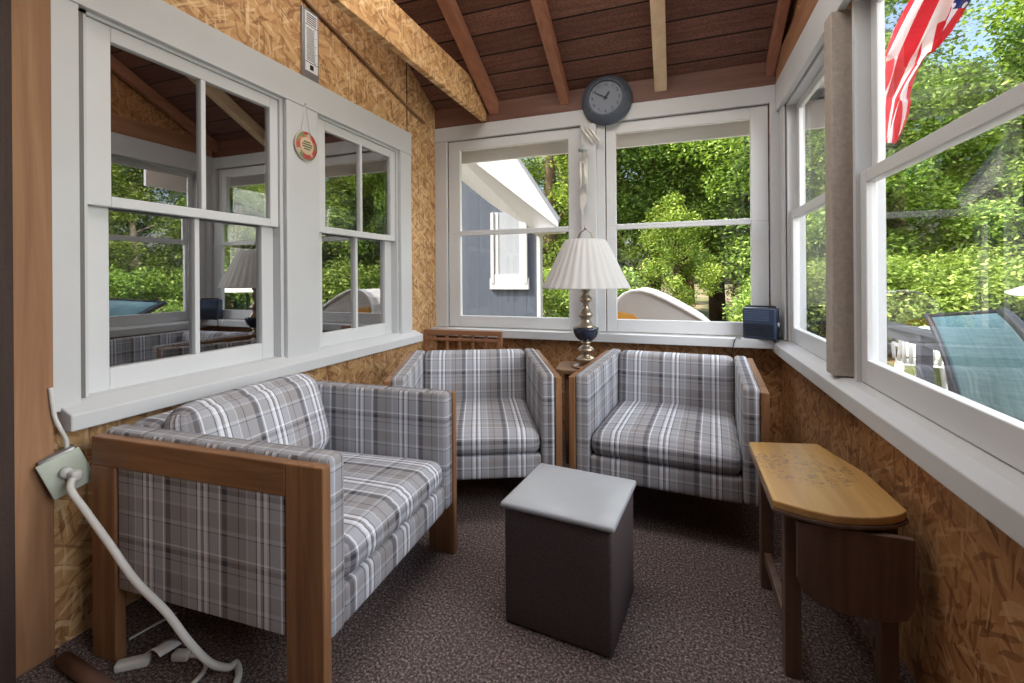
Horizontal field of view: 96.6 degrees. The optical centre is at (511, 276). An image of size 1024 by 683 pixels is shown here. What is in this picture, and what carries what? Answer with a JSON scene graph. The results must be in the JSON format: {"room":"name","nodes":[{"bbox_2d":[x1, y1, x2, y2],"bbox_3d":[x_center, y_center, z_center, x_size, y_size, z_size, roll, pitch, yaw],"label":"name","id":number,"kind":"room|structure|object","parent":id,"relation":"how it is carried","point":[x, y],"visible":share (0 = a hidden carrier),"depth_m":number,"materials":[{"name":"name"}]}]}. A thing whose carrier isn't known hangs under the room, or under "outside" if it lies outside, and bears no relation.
{"room":"sunroom","nodes":[
{"label":"sunroom","id":0,"kind":"room"},
{"bbox_2d":[53,0,437,648],"bbox_3d":[-1.584,-0.645,1.046,0.120,3.552,5.700,0,0,20],"label":"wall","id":1,"kind":"structure","parent":0,"point":[271,28],"depth_m":2.52,"materials":[{"name":"brown wood"}]},
{"bbox_2d":[0,0,15,682],"bbox_3d":[-1.430,-0.570,1.215,0.055,3.400,0.122,0,0,20],"label":"trim","id":2,"kind":"structure","parent":1,"relation":"attached to","point":[7,457],"depth_m":1.25,"materials":[{"name":"brown wood"}]},
{"bbox_2d":[11,0,54,677],"bbox_3d":[-1.404,-0.570,1.323,0.030,3.400,0.093,0,0,20],"label":"trim","id":3,"kind":"structure","parent":1,"relation":"attached to","point":[30,19],"depth_m":1.32,"materials":[{"name":"brown wood"}]},
{"bbox_2d":[35,444,91,499],"bbox_3d":[-1.334,0.579,1.363,0.095,0.140,0.128,0,0,40],"label":"outlet box","id":4,"kind":"object","parent":1,"relation":"attached to","point":[52,469],"visible":0.84,"depth_m":1.34,"materials":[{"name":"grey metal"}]},
{"bbox_2d":[48,387,68,448],"bbox_3d":[-1.355,0.430,1.363,0.016,0.201,0.045,0,0,42],"label":"cable","id":5,"kind":"object","parent":4,"relation":"attached to","point":[57,423],"visible":0.98,"depth_m":1.36,"materials":[{"name":"white plastic"}]},
{"bbox_2d":[58,466,73,478],"bbox_3d":[-1.308,0.576,1.339,0.022,0.034,0.034,-8,15,41],"label":"plug","id":6,"kind":"object","parent":4,"relation":"attached to","point":[62,470],"depth_m":1.33,"materials":[{"name":"white plastic"}]},
{"bbox_2d":[66,469,242,682],"bbox_3d":[-1.016,0.847,1.256,0.592,0.561,0.275,0,0,20],"label":"power cord","id":7,"kind":"object","parent":4,"relation":"attached to","point":[74,475],"visible":1,"depth_m":1.23,"materials":[{"name":"white plastic"}]},
{"bbox_2d":[78,8,284,397],"bbox_3d":[-1.285,-0.234,1.838,0.101,1.255,0.814,0,0,20],"label":"window","id":8,"kind":"structure","parent":1,"relation":"in","point":[96,33],"depth_m":1.69,"materials":[{"name":"white wood"}]},
{"bbox_2d":[51,0,411,411],"bbox_3d":[-1.053,-0.301,2.300,0.026,1.417,1.981,0,0,20],"label":"trim","id":9,"kind":"structure","parent":1,"relation":"attached to","point":[159,21],"depth_m":1.89,"materials":[{"name":"white wood"}]},
{"bbox_2d":[57,330,422,431],"bbox_3d":[-1.060,0.424,2.347,0.172,0.083,2.022,0,0,20],"label":"trim","id":10,"kind":"structure","parent":1,"relation":"attached to","point":[102,407],"depth_m":1.77,"materials":[{"name":"white wood"}]},
{"bbox_2d":[294,103,316,160],"bbox_3d":[-1.038,-0.728,2.296,0.015,0.291,0.150,0,0,20],"label":"plaque","id":11,"kind":"object","parent":1,"relation":"hanging from","point":[305,145],"visible":1,"depth_m":2.29,"materials":[{"name":"red"}]},
{"bbox_2d":[300,5,318,83],"bbox_3d":[-1.040,-1.193,2.352,0.025,0.360,0.110,0,0,20],"label":"thermometer","id":12,"kind":"object","parent":1,"relation":"attached to","point":[308,19],"visible":0.94,"depth_m":2.34,"materials":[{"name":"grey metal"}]},
{"bbox_2d":[318,115,398,348],"bbox_3d":[-0.947,-0.236,2.784,0.098,1.255,0.744,0,0,20],"label":"window","id":13,"kind":"structure","parent":1,"relation":"in","point":[389,242],"depth_m":2.83,"materials":[{"name":"white wood"}]},
{"bbox_2d":[303,0,425,123],"bbox_3d":[-0.870,-1.291,2.822,0.026,0.302,1.254,0,0,20],"label":"wooden rod","id":14,"kind":"object","parent":1,"relation":"attached to","point":[307,2],"visible":1,"depth_m":2.71,"materials":[{"name":"brown wood"}]},
{"bbox_2d":[406,62,406,128],"bbox_3d":[-0.743,-1.280,3.216,0.004,0.510,0.006,0,0,20],"label":"trim","id":15,"kind":"structure","parent":1,"relation":"attached to","point":[406,62],"depth_m":3.21,"materials":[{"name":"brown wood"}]},
{"bbox_2d":[108,45,383,366],"bbox_3d":[-2.374,-0.163,2.765,2.525,2.700,3.300,0,0,20],"label":"window glass","id":16,"kind":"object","parent":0,"point":[154,157],"depth_m":4.15,"materials":[{"name":"clear glass"}]},
{"bbox_2d":[16,432,914,682],"bbox_3d":[-0.390,1.163,0.621,2.590,0.080,5.700,0,0,20],"label":"floor","id":17,"kind":"structure","parent":0,"point":[699,611],"depth_m":1.44,"materials":[{"name":"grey carpet"}]},
{"bbox_2d":[54,651,115,682],"bbox_3d":[-1.173,1.106,1.261,0.276,0.040,0.040,0,0,25],"label":"wooden dowel","id":18,"kind":"object","parent":17,"relation":"on","point":[70,664],"visible":1,"depth_m":1.27,"materials":[{"name":"brown wood"}]},
{"bbox_2d":[129,612,176,639],"bbox_3d":[-1.153,1.122,1.466,0.009,0.008,0.128,0,0,31],"label":"wire","id":19,"kind":"object","parent":17,"relation":"on","point":[175,613],"visible":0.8,"depth_m":1.45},
{"bbox_2d":[113,638,207,682],"bbox_3d":[-0.958,1.095,1.226,0.232,0.062,0.341,0,0,-30],"label":"extension cord","id":20,"kind":"object","parent":17,"relation":"on","point":[180,654],"visible":0.92,"depth_m":1.31,"materials":[{"name":"white plastic"}]},
{"bbox_2d":[92,373,456,682],"bbox_3d":[-0.740,0.762,1.612,0.842,0.727,0.790,0,0,17],"label":"loveseat","id":21,"kind":"object","parent":17,"relation":"on","point":[280,505],"visible":0.98,"depth_m":1.29,"materials":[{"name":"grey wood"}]},
{"bbox_2d":[163,373,328,448],"bbox_3d":[-0.931,0.572,1.671,0.233,0.344,0.596,0,0,17],"label":"cushion","id":22,"kind":"object","parent":21,"relation":"on","point":[293,409],"depth_m":1.64,"materials":[{"name":"fabric"}]},
{"bbox_2d":[340,451,441,575],"bbox_3d":[-0.677,0.765,1.592,0.709,0.135,0.600,0,0,17],"label":"seat cushion","id":23,"kind":"object","parent":21,"relation":"on","point":[387,493],"depth_m":1.50,"materials":[{"name":"fabric"}]},
{"bbox_2d":[424,329,502,353],"bbox_3d":[-0.357,0.755,3.296,0.600,0.735,0.040,0,0,16],"label":"rack","id":24,"kind":"object","parent":17,"relation":"on","point":[472,333],"visible":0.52,"depth_m":3.29,"materials":[{"name":"brown wood"}]},
{"bbox_2d":[383,348,561,479],"bbox_3d":[-0.199,0.785,2.450,0.800,0.672,0.812,0,0,-4],"label":"armchair","id":25,"kind":"object","parent":17,"relation":"on","point":[509,401],"visible":0.62,"depth_m":2.24,"materials":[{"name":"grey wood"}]},
{"bbox_2d":[456,398,539,455],"bbox_3d":[-0.194,0.761,2.383,0.610,0.135,0.679,0,0,-4],"label":"seat cushion","id":26,"kind":"object","parent":25,"relation":"on","point":[484,426],"depth_m":2.12,"materials":[{"name":"fabric"}]},
{"bbox_2d":[556,361,578,463],"bbox_3d":[0.433,0.832,2.801,0.300,0.570,0.300,0,0,12],"label":"end table","id":27,"kind":"object","parent":17,"relation":"on","point":[564,367],"visible":0.4,"depth_m":2.72,"materials":[{"name":"brown wood"}]},
{"bbox_2d":[542,225,630,368],"bbox_3d":[0.447,0.117,2.761,0.532,0.860,0.533,0,0,20],"label":"table lamp","id":28,"kind":"object","parent":27,"relation":"on","point":[585,264],"visible":0.98,"depth_m":2.62,"materials":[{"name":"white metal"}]},
{"bbox_2d":[501,463,635,657],"bbox_3d":[0.204,0.922,1.550,0.372,0.393,0.348,0,0,26],"label":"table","id":29,"kind":"object","parent":17,"relation":"on","point":[569,566],"visible":1,"depth_m":1.42,"materials":[{"name":"fabric"}]},
{"bbox_2d":[569,349,769,505],"bbox_3d":[0.798,0.778,2.310,0.810,0.672,0.832,0,0,24],"label":"armchair","id":30,"kind":"object","parent":17,"relation":"on","point":[682,423],"visible":0.9,"depth_m":2.08,"materials":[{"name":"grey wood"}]},
{"bbox_2d":[592,401,741,474],"bbox_3d":[0.771,0.755,2.249,0.620,0.135,0.699,0,0,24],"label":"seat cushion","id":31,"kind":"object","parent":30,"relation":"on","point":[657,437],"depth_m":2.02,"materials":[{"name":"fabric"}]},
{"bbox_2d":[748,442,915,682],"bbox_3d":[0.953,0.863,1.430,0.325,0.500,0.576,0,0,20],"label":"table","id":32,"kind":"object","parent":17,"relation":"on","point":[842,544],"visible":1,"depth_m":1.21,"materials":[{"name":"brown wood"}]},
{"bbox_2d":[393,0,792,109],"bbox_3d":[-0.193,-1.772,0.755,2.910,1.437,6.100,0,0,20],"label":"ceiling","id":33,"kind":"structure","parent":0,"point":[595,39],"depth_m":2.84,"materials":[{"name":"brown wood"}]},
{"bbox_2d":[329,0,485,121],"bbox_3d":[-1.154,-1.278,0.820,0.040,0.227,5.570,0,0,20],"label":"beam","id":34,"kind":"structure","parent":33,"relation":"attached to","point":[385,20],"depth_m":2.50,"materials":[{"name":"brown wood"}]},
{"bbox_2d":[438,104,781,442],"bbox_3d":[0.547,-0.099,3.256,2.590,2.430,0.100,0,0,20],"label":"wall","id":35,"kind":"structure","parent":0,"point":[768,364],"depth_m":3.08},
{"bbox_2d":[437,0,498,114],"bbox_3d":[-0.506,-1.820,2.398,0.075,1.204,2.180,0,0,20],"label":"beam","id":36,"kind":"structure","parent":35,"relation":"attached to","point":[450,9],"depth_m":2.98,"materials":[{"name":"brown wood"}]},
{"bbox_2d":[449,127,581,329],"bbox_3d":[0.014,-0.338,3.438,1.054,1.445,0.098,0,0,20],"label":"window","id":37,"kind":"structure","parent":35,"relation":"in","point":[573,135],"depth_m":3.42,"materials":[{"name":"white wood"}]},
{"bbox_2d":[531,0,568,104],"bbox_3d":[0.002,-1.824,2.215,0.065,1.204,2.180,0,0,20],"label":"trim","id":38,"kind":"structure","parent":35,"relation":"attached to","point":[540,7],"depth_m":2.86,"materials":[{"name":"brown wood"}]},
{"bbox_2d":[578,131,587,215],"bbox_3d":[0.484,-0.714,3.113,0.072,0.600,0.072,0,0,20],"label":"wind chime","id":39,"kind":"object","parent":35,"relation":"hanging from","point":[583,178],"visible":1,"depth_m":3.11,"materials":[{"name":"silver metal"}]},
{"bbox_2d":[580,193,586,215],"bbox_3d":[0.487,-0.491,3.113,0.046,0.155,0.004,0,0,20],"label":"pendant","id":40,"kind":"object","parent":39,"relation":"attached to","point":[583,199],"depth_m":3.11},
{"bbox_2d":[580,126,601,144],"bbox_3d":[0.540,-0.972,3.127,0.146,0.148,0.023,0,0,20],"label":"ribbon bow","id":41,"kind":"object","parent":35,"relation":"attached to","point":[581,128],"visible":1,"depth_m":3.12,"materials":[{"name":"white fabric"}]},
{"bbox_2d":[580,123,605,331],"bbox_3d":[0.566,-0.340,3.169,0.163,1.442,0.050,0,0,20],"label":"trim","id":42,"kind":"structure","parent":35,"relation":"attached to","point":[594,213],"depth_m":3.15,"materials":[{"name":"white wood"}]},
{"bbox_2d":[430,326,773,348],"bbox_3d":[0.490,0.412,3.175,2.330,0.057,0.135,0,0,20],"label":"trim","id":43,"kind":"structure","parent":35,"relation":"attached to","point":[542,334],"depth_m":3.00,"materials":[{"name":"white wood"}]},
{"bbox_2d":[743,305,780,339],"bbox_3d":[1.514,0.275,2.762,0.198,0.202,0.088,0,0,44],"label":"radio","id":44,"kind":"object","parent":43,"relation":"on","point":[759,321],"visible":1,"depth_m":2.73,"materials":[{"name":"blue plastic"}]},
{"bbox_2d":[744,323,773,336],"bbox_3d":[1.481,0.321,2.736,0.160,0.071,0.004,0,0,44],"label":"speaker grille","id":45,"kind":"object","parent":44,"relation":"attached to","point":[750,329],"depth_m":2.73,"materials":[{"name":"blue plastic"}]},
{"bbox_2d":[434,85,775,325],"bbox_3d":[0.523,-0.394,3.195,2.390,1.550,0.030,0,0,20],"label":"trim","id":46,"kind":"structure","parent":35,"relation":"attached to","point":[762,95],"depth_m":3.34,"materials":[{"name":"white wood"}]},
{"bbox_2d":[435,62,775,128],"bbox_3d":[0.519,-1.247,3.200,2.390,0.146,0.020,0,0,20],"label":"trim","id":47,"kind":"structure","parent":35,"relation":"attached to","point":[749,75],"depth_m":3.06,"materials":[{"name":"brown wood"}]},
{"bbox_2d":[582,76,632,125],"bbox_3d":[0.638,-1.206,3.092,0.344,0.344,0.078,0,0,20],"label":"wall clock","id":48,"kind":"object","parent":35,"relation":"attached to","point":[606,100],"visible":0.99,"depth_m":3.07,"materials":[{"name":"black plastic"}]},
{"bbox_2d":[462,88,824,163],"bbox_3d":[0.643,-1.077,3.395,3.090,0.215,0.230,0,0,20],"label":"window blind","id":49,"kind":"object","parent":35,"relation":"attached to","point":[814,108],"depth_m":3.33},
{"bbox_2d":[650,0,666,91],"bbox_3d":[0.614,-1.828,1.996,0.078,1.204,2.180,0,0,20],"label":"trim","id":50,"kind":"structure","parent":35,"relation":"attached to","point":[657,7],"depth_m":2.72,"materials":[{"name":"brown wood"}]},
{"bbox_2d":[606,105,768,335],"bbox_3d":[1.138,-0.345,3.034,1.001,1.445,0.098,0,0,20],"label":"window","id":51,"kind":"structure","parent":35,"relation":"in","point":[758,220],"depth_m":2.93,"materials":[{"name":"white wood"}]},
{"bbox_2d":[769,102,780,337],"bbox_3d":[1.618,-0.347,2.797,0.058,1.442,0.040,0,0,20],"label":"trim","id":52,"kind":"structure","parent":35,"relation":"attached to","point":[774,116],"depth_m":2.78,"materials":[{"name":"white wood"}]},
{"bbox_2d":[781,0,1023,682],"bbox_3d":[0.769,-0.661,0.200,0.100,3.552,5.700,0,0,20],"label":"wall","id":53,"kind":"structure","parent":0,"point":[966,625],"depth_m":1.13,"materials":[{"name":"brown wood"}]},
{"bbox_2d":[766,0,790,76],"bbox_3d":[1.216,-1.832,1.779,0.045,1.204,2.180,0,0,20],"label":"trim","id":54,"kind":"structure","parent":53,"relation":"attached to","point":[782,8],"depth_m":2.58,"materials":[{"name":"brown wood"}]},
{"bbox_2d":[780,105,787,339],"bbox_3d":[1.628,-0.318,2.719,0.030,1.383,0.100,0,0,20],"label":"trim","id":55,"kind":"structure","parent":53,"relation":"attached to","point":[783,175],"depth_m":2.69,"materials":[{"name":"white wood"}]},
{"bbox_2d":[776,0,818,80],"bbox_3d":[0.681,-1.251,0.156,0.028,0.148,5.560,0,0,20],"label":"trim","id":56,"kind":"structure","parent":53,"relation":"attached to","point":[806,8],"depth_m":2.34,"materials":[{"name":"brown wood"}]},
{"bbox_2d":[786,44,825,359],"bbox_3d":[1.496,-0.320,2.219,0.090,1.398,0.930,0,0,20],"label":"window","id":57,"kind":"structure","parent":53,"relation":"in","point":[797,207],"depth_m":2.59,"materials":[{"name":"white wood"}]},
{"bbox_2d":[775,0,850,110],"bbox_3d":[0.682,-1.089,0.159,0.030,0.172,5.565,0,0,20],"label":"trim","id":58,"kind":"structure","parent":53,"relation":"attached to","point":[810,41],"depth_m":2.15,"materials":[{"name":"white wood"}]},
{"bbox_2d":[811,80,824,98],"bbox_3d":[1.853,-1.033,2.679,0.270,0.320,0.700,0,0,20],"label":"eave","id":59,"kind":"object","parent":53,"relation":"attached to","point":[822,85],"depth_m":2.85},
{"bbox_2d":[824,8,853,376],"bbox_3d":[1.269,-0.315,1.756,0.085,1.383,0.085,0,0,20],"label":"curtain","id":60,"kind":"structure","parent":53,"relation":"attached to","point":[838,25],"depth_m":1.72,"materials":[{"name":"fabric"}]},
{"bbox_2d":[771,339,1023,547],"bbox_3d":[0.706,0.420,0.156,0.122,0.080,5.570,0,0,20],"label":"window sill","id":61,"kind":"structure","parent":53,"relation":"attached to","point":[989,485],"depth_m":1.07,"materials":[{"name":"white wood"}]},
{"bbox_2d":[885,0,970,142],"bbox_3d":[2.227,-1.710,2.638,1.092,1.587,1.407,0,0,20],"label":"flag","id":62,"kind":"object","parent":53,"relation":"attached to","point":[922,27],"visible":0.88,"depth_m":2.78,"materials":[{"name":"fabric"}]},
{"bbox_2d":[852,0,1023,472],"bbox_3d":[1.102,-0.317,1.123,0.090,1.398,1.140,0,0,20],"label":"window","id":63,"kind":"structure","parent":53,"relation":"in","point":[1001,435],"depth_m":1.58,"materials":[{"name":"white wood"}]},
{"label":"outside","id":64,"kind":"structure","parent":0,"visible":0},
{"bbox_2d":[547,284,974,387],"bbox_3d":[22.579,1.412,18.457,110.000,0.200,110.000,0,0,20],"label":"ground","id":65,"kind":"structure","parent":64,"point":[702,301],"depth_m":18.54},
{"bbox_2d":[458,159,565,328],"bbox_3d":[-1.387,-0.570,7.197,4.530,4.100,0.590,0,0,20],"label":"house","id":66,"kind":"structure","parent":65,"relation":"on","point":[502,275],"depth_m":6.88,"materials":[{"name":"blue wood"}]},
{"bbox_2d":[524,155,568,247],"bbox_3d":[-0.241,-4.042,15.846,5.492,11.040,6.228,0,0,37],"label":"tree","id":67,"kind":"object","parent":65,"relation":"on","point":[544,161],"visible":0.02,"depth_m":15.29,"materials":[{"name":"green plant"}]},
{"bbox_2d":[521,148,630,315],"bbox_3d":[1.174,-3.551,13.106,4.992,10.036,5.662,0,0,32],"label":"tree","id":68,"kind":"object","parent":65,"relation":"on","point":[550,244],"visible":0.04,"depth_m":12.70,"materials":[{"name":"green plant"}]},
{"bbox_2d":[543,270,617,329],"bbox_3d":[0.920,0.585,9.491,2.717,1.800,2.652,0,0,-18],"label":"shrub","id":69,"kind":"object","parent":65,"relation":"on","point":[554,300],"visible":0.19,"depth_m":8.70,"materials":[{"name":"green plant"}]},
{"bbox_2d":[543,263,647,317],"bbox_3d":[1.464,0.508,10.425,2.873,1.950,2.944,0,0,-39],"label":"shrub","id":70,"kind":"object","parent":65,"relation":"on","point":[630,279],"visible":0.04,"depth_m":10.01,"materials":[{"name":"green plant"}]},
{"bbox_2d":[527,149,665,238],"bbox_3d":[2.945,-3.492,16.644,5.962,9.898,4.953,0,0,-16],"label":"tree","id":71,"kind":"object","parent":65,"relation":"on","point":[629,178],"visible":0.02,"depth_m":15.82,"materials":[{"name":"green plant"}]},
{"bbox_2d":[541,144,708,294],"bbox_3d":[3.485,-3.316,14.133,5.379,9.535,4.743,0,0,-13],"label":"tree","id":72,"kind":"object","parent":65,"relation":"on","point":[621,261],"visible":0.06,"depth_m":13.13,"materials":[{"name":"green plant"}]},
{"bbox_2d":[609,288,709,334],"bbox_3d":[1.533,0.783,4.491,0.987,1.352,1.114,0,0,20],"label":"boat","id":73,"kind":"object","parent":65,"relation":"on","point":[641,303],"visible":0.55,"depth_m":4.05,"materials":[{"name":"white plastic"}]},
{"bbox_2d":[621,141,698,290],"bbox_3d":[5.295,-3.744,16.908,5.189,10.370,6.246,0,0,-42],"label":"tree","id":74,"kind":"object","parent":65,"relation":"on","point":[655,282],"visible":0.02,"depth_m":16.96,"materials":[{"name":"green plant"}]},
{"bbox_2d":[620,191,727,306],"bbox_3d":[4.089,-0.358,11.796,2.540,3.609,2.383,0,0,12],"label":"tree","id":75,"kind":"object","parent":65,"relation":"on","point":[672,204],"visible":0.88,"depth_m":11.39,"materials":[{"name":"green plant"}]},
{"bbox_2d":[641,171,707,303],"bbox_3d":[9.149,-4.108,23.119,5.492,11.040,6.228,0,0,-39],"label":"tree","id":76,"kind":"object","parent":65,"relation":"on","point":[690,280],"visible":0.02,"depth_m":23.08,"materials":[{"name":"green plant"}]},
{"bbox_2d":[616,136,749,304],"bbox_3d":[5.244,-3.273,13.678,4.717,9.427,5.678,0,0,27],"label":"tree","id":77,"kind":"object","parent":65,"relation":"on","point":[640,150],"visible":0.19,"depth_m":12.64,"materials":[{"name":"green plant"}]},
{"bbox_2d":[628,140,748,321],"bbox_3d":[6.276,-3.751,14.660,6.246,10.370,5.189,0,0,-31],"label":"tree","id":78,"kind":"object","parent":65,"relation":"on","point":[716,310],"visible":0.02,"depth_m":14.36,"materials":[{"name":"green plant"}]},
{"bbox_2d":[703,205,748,301],"bbox_3d":[6.926,-0.378,13.501,2.383,3.609,2.540,0,0,9],"label":"tree","id":79,"kind":"object","parent":65,"relation":"on","point":[733,289],"visible":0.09,"depth_m":13.29,"materials":[{"name":"green plant"}]},
{"bbox_2d":[648,130,825,289],"bbox_3d":[6.424,-3.587,12.262,5.662,10.036,4.992,0,0,-28],"label":"tree","id":80,"kind":"object","parent":65,"relation":"on","point":[732,188],"visible":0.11,"depth_m":11.90,"materials":[{"name":"green plant"}]},
{"bbox_2d":[722,275,825,338],"bbox_3d":[5.875,0.624,9.834,2.431,1.650,2.491,0,0,28],"label":"shrub","id":81,"kind":"object","parent":65,"relation":"on","point":[746,294],"visible":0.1,"depth_m":10.09,"materials":[{"name":"green plant"}]},
{"bbox_2d":[738,30,906,251],"bbox_3d":[9.009,-3.064,12.935,4.481,8.956,5.394,0,0,12],"label":"tree","id":82,"kind":"object","parent":65,"relation":"on","point":[811,177],"visible":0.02,"depth_m":12.03,"materials":[{"name":"green plant"}]},
{"bbox_2d":[682,33,964,288],"bbox_3d":[7.248,-3.593,11.384,5.662,10.036,4.992,0,0,23],"label":"tree","id":83,"kind":"object","parent":65,"relation":"on","point":[815,226],"visible":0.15,"depth_m":10.64,"materials":[{"name":"green plant"}]},
{"bbox_2d":[722,249,926,339],"bbox_3d":[5.899,0.441,8.739,3.057,2.026,2.983,0,0,7],"label":"shrub","id":84,"kind":"object","parent":65,"relation":"on","point":[817,276],"visible":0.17,"depth_m":8.06,"materials":[{"name":"green plant"}]},
{"bbox_2d":[806,25,932,257],"bbox_3d":[12.714,-4.634,18.055,5.991,12.044,6.795,0,0,-35],"label":"tree","id":85,"kind":"object","parent":65,"relation":"on","point":[885,25],"visible":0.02,"depth_m":15.93,"materials":[{"name":"green plant"}]},
{"bbox_2d":[806,254,935,348],"bbox_3d":[6.992,0.470,9.115,2.944,1.950,2.873,0,0,39],"label":"shrub","id":86,"kind":"object","parent":65,"relation":"on","point":[903,271],"visible":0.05,"depth_m":8.18,"materials":[{"name":"green plant"}]},
{"bbox_2d":[805,0,1023,265],"bbox_3d":[8.623,-3.352,10.778,4.743,9.535,5.379,0,0,34],"label":"tree","id":87,"kind":"object","parent":65,"relation":"on","point":[894,178],"visible":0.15,"depth_m":9.96,"materials":[{"name":"green plant"}]},
{"bbox_2d":[891,326,945,388],"bbox_3d":[4.849,0.997,5.382,0.540,0.882,0.572,0,0,35],"label":"patio chair","id":88,"kind":"object","parent":65,"relation":"on","point":[900,363],"visible":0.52,"depth_m":5.33,"materials":[{"name":"white plastic"}]},
{"bbox_2d":[816,58,1023,272],"bbox_3d":[10.025,-1.896,11.230,4.621,6.598,4.746,0,0,-27],"label":"tree","id":89,"kind":"object","parent":65,"relation":"on","point":[927,229],"visible":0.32,"depth_m":10.09,"materials":[{"name":"green plant"}]},
{"bbox_2d":[906,342,937,376],"bbox_3d":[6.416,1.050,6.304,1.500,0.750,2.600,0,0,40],"label":"garden bench","id":90,"kind":"object","parent":65,"relation":"on","point":[914,345],"visible":0.08,"depth_m":5.92,"materials":[{"name":"white plastic"}]},
{"bbox_2d":[887,68,969,248],"bbox_3d":[14.556,-3.338,16.785,4.717,9.427,5.678,0,0,-30],"label":"tree","id":91,"kind":"object","parent":65,"relation":"on","point":[928,68],"visible":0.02,"depth_m":15.98,"materials":[{"name":"green plant"}]},
{"bbox_2d":[887,277,1002,354],"bbox_3d":[7.206,0.712,8.390,2.821,1.503,2.635,0,0,-37],"label":"shrub","id":92,"kind":"object","parent":65,"relation":"on","point":[928,308],"visible":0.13,"depth_m":7.63,"materials":[{"name":"green plant"}]},
{"bbox_2d":[943,366,947,389],"bbox_3d":[4.504,1.000,4.234,0.540,0.882,0.572,0,0,-5],"label":"patio chair","id":93,"kind":"object","parent":65,"relation":"on","point":[944,376],"visible":0.12,"depth_m":4.45,"materials":[{"name":"white plastic"}]},
{"bbox_2d":[886,0,1023,265],"bbox_3d":[12.447,-2.962,10.287,6.092,8.697,6.256,0,0,19],"label":"tree","id":94,"kind":"object","parent":65,"relation":"on","point":[1015,48],"visible":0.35,"depth_m":10.13,"materials":[{"name":"green plant"}]},
{"bbox_2d":[886,58,1023,251],"bbox_3d":[12.822,-2.385,13.054,3.774,7.542,4.542,0,0,20],"label":"tree","id":95,"kind":"object","parent":65,"relation":"on","point":[915,227],"visible":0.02,"depth_m":12.62,"materials":[{"name":"green plant"}]},
{"bbox_2d":[887,240,1023,340],"bbox_3d":[8.363,0.387,8.687,3.170,2.100,3.094,0,0,-3],"label":"shrub","id":96,"kind":"object","parent":65,"relation":"on","point":[928,270],"visible":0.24,"depth_m":8.05,"materials":[{"name":"green plant"}]},
{"bbox_2d":[892,247,1023,321],"bbox_3d":[8.090,0.462,7.408,2.944,1.950,2.873,0,0,29],"label":"shrub","id":97,"kind":"object","parent":65,"relation":"on","point":[1003,278],"visible":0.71,"depth_m":7.35,"materials":[{"name":"green plant"}]},
{"bbox_2d":[902,85,1023,264],"bbox_3d":[11.795,-1.609,10.746,4.201,5.998,4.315,0,0,-32],"label":"tree","id":98,"kind":"object","parent":65,"relation":"on","point":[1012,123],"visible":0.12,"depth_m":10.72,"materials":[{"name":"green plant"}]},
{"bbox_2d":[989,136,1023,173],"bbox_3d":[12.267,-2.626,8.542,4.530,8.029,3.994,0,0,35],"label":"tree","id":99,"kind":"object","parent":65,"relation":"on","point":[1019,149],"visible":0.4,"depth_m":9.93,"materials":[{"name":"green plant"}]},
{"bbox_2d":[993,55,1023,255],"bbox_3d":[17.925,-3.361,15.951,5.678,9.427,4.717,0,0,-1],"label":"tree","id":100,"kind":"object","parent":65,"relation":"on","point":[1019,55],"visible":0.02,"depth_m":15.96,"materials":[{"name":"green plant"}]},
{"bbox_2d":[1004,286,1023,295],"bbox_3d":[7.242,0.559,5.210,2.133,1.720,2.133,0,0,42],"label":"patio umbrella","id":101,"kind":"object","parent":65,"relation":"on","point":[1019,291],"visible":1,"depth_m":5.75,"materials":[{"name":"fabric"}]},
{"bbox_3d":[2.354,1.269,1.920,1.556,0.030,9.200,0,0,20],"label":"deck","id":102,"kind":"object","parent":65,"relation":"on","visible":0},
{"bbox_2d":[887,321,938,383],"bbox_3d":[3.911,0.983,4.123,0.140,0.920,6.000,0,0,20],"label":"deck railing","id":103,"kind":"object","parent":102,"relation":"attached to","point":[925,343],"visible":0.1,"depth_m":4.42,"materials":[{"name":"wood"}]},
{"bbox_2d":[923,307,1023,421],"bbox_3d":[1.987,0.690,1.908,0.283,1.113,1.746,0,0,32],"label":"lounge chair","id":104,"kind":"object","parent":102,"relation":"on","point":[982,352],"visible":0.88,"depth_m":1.93,"materials":[{"name":"fabric"}]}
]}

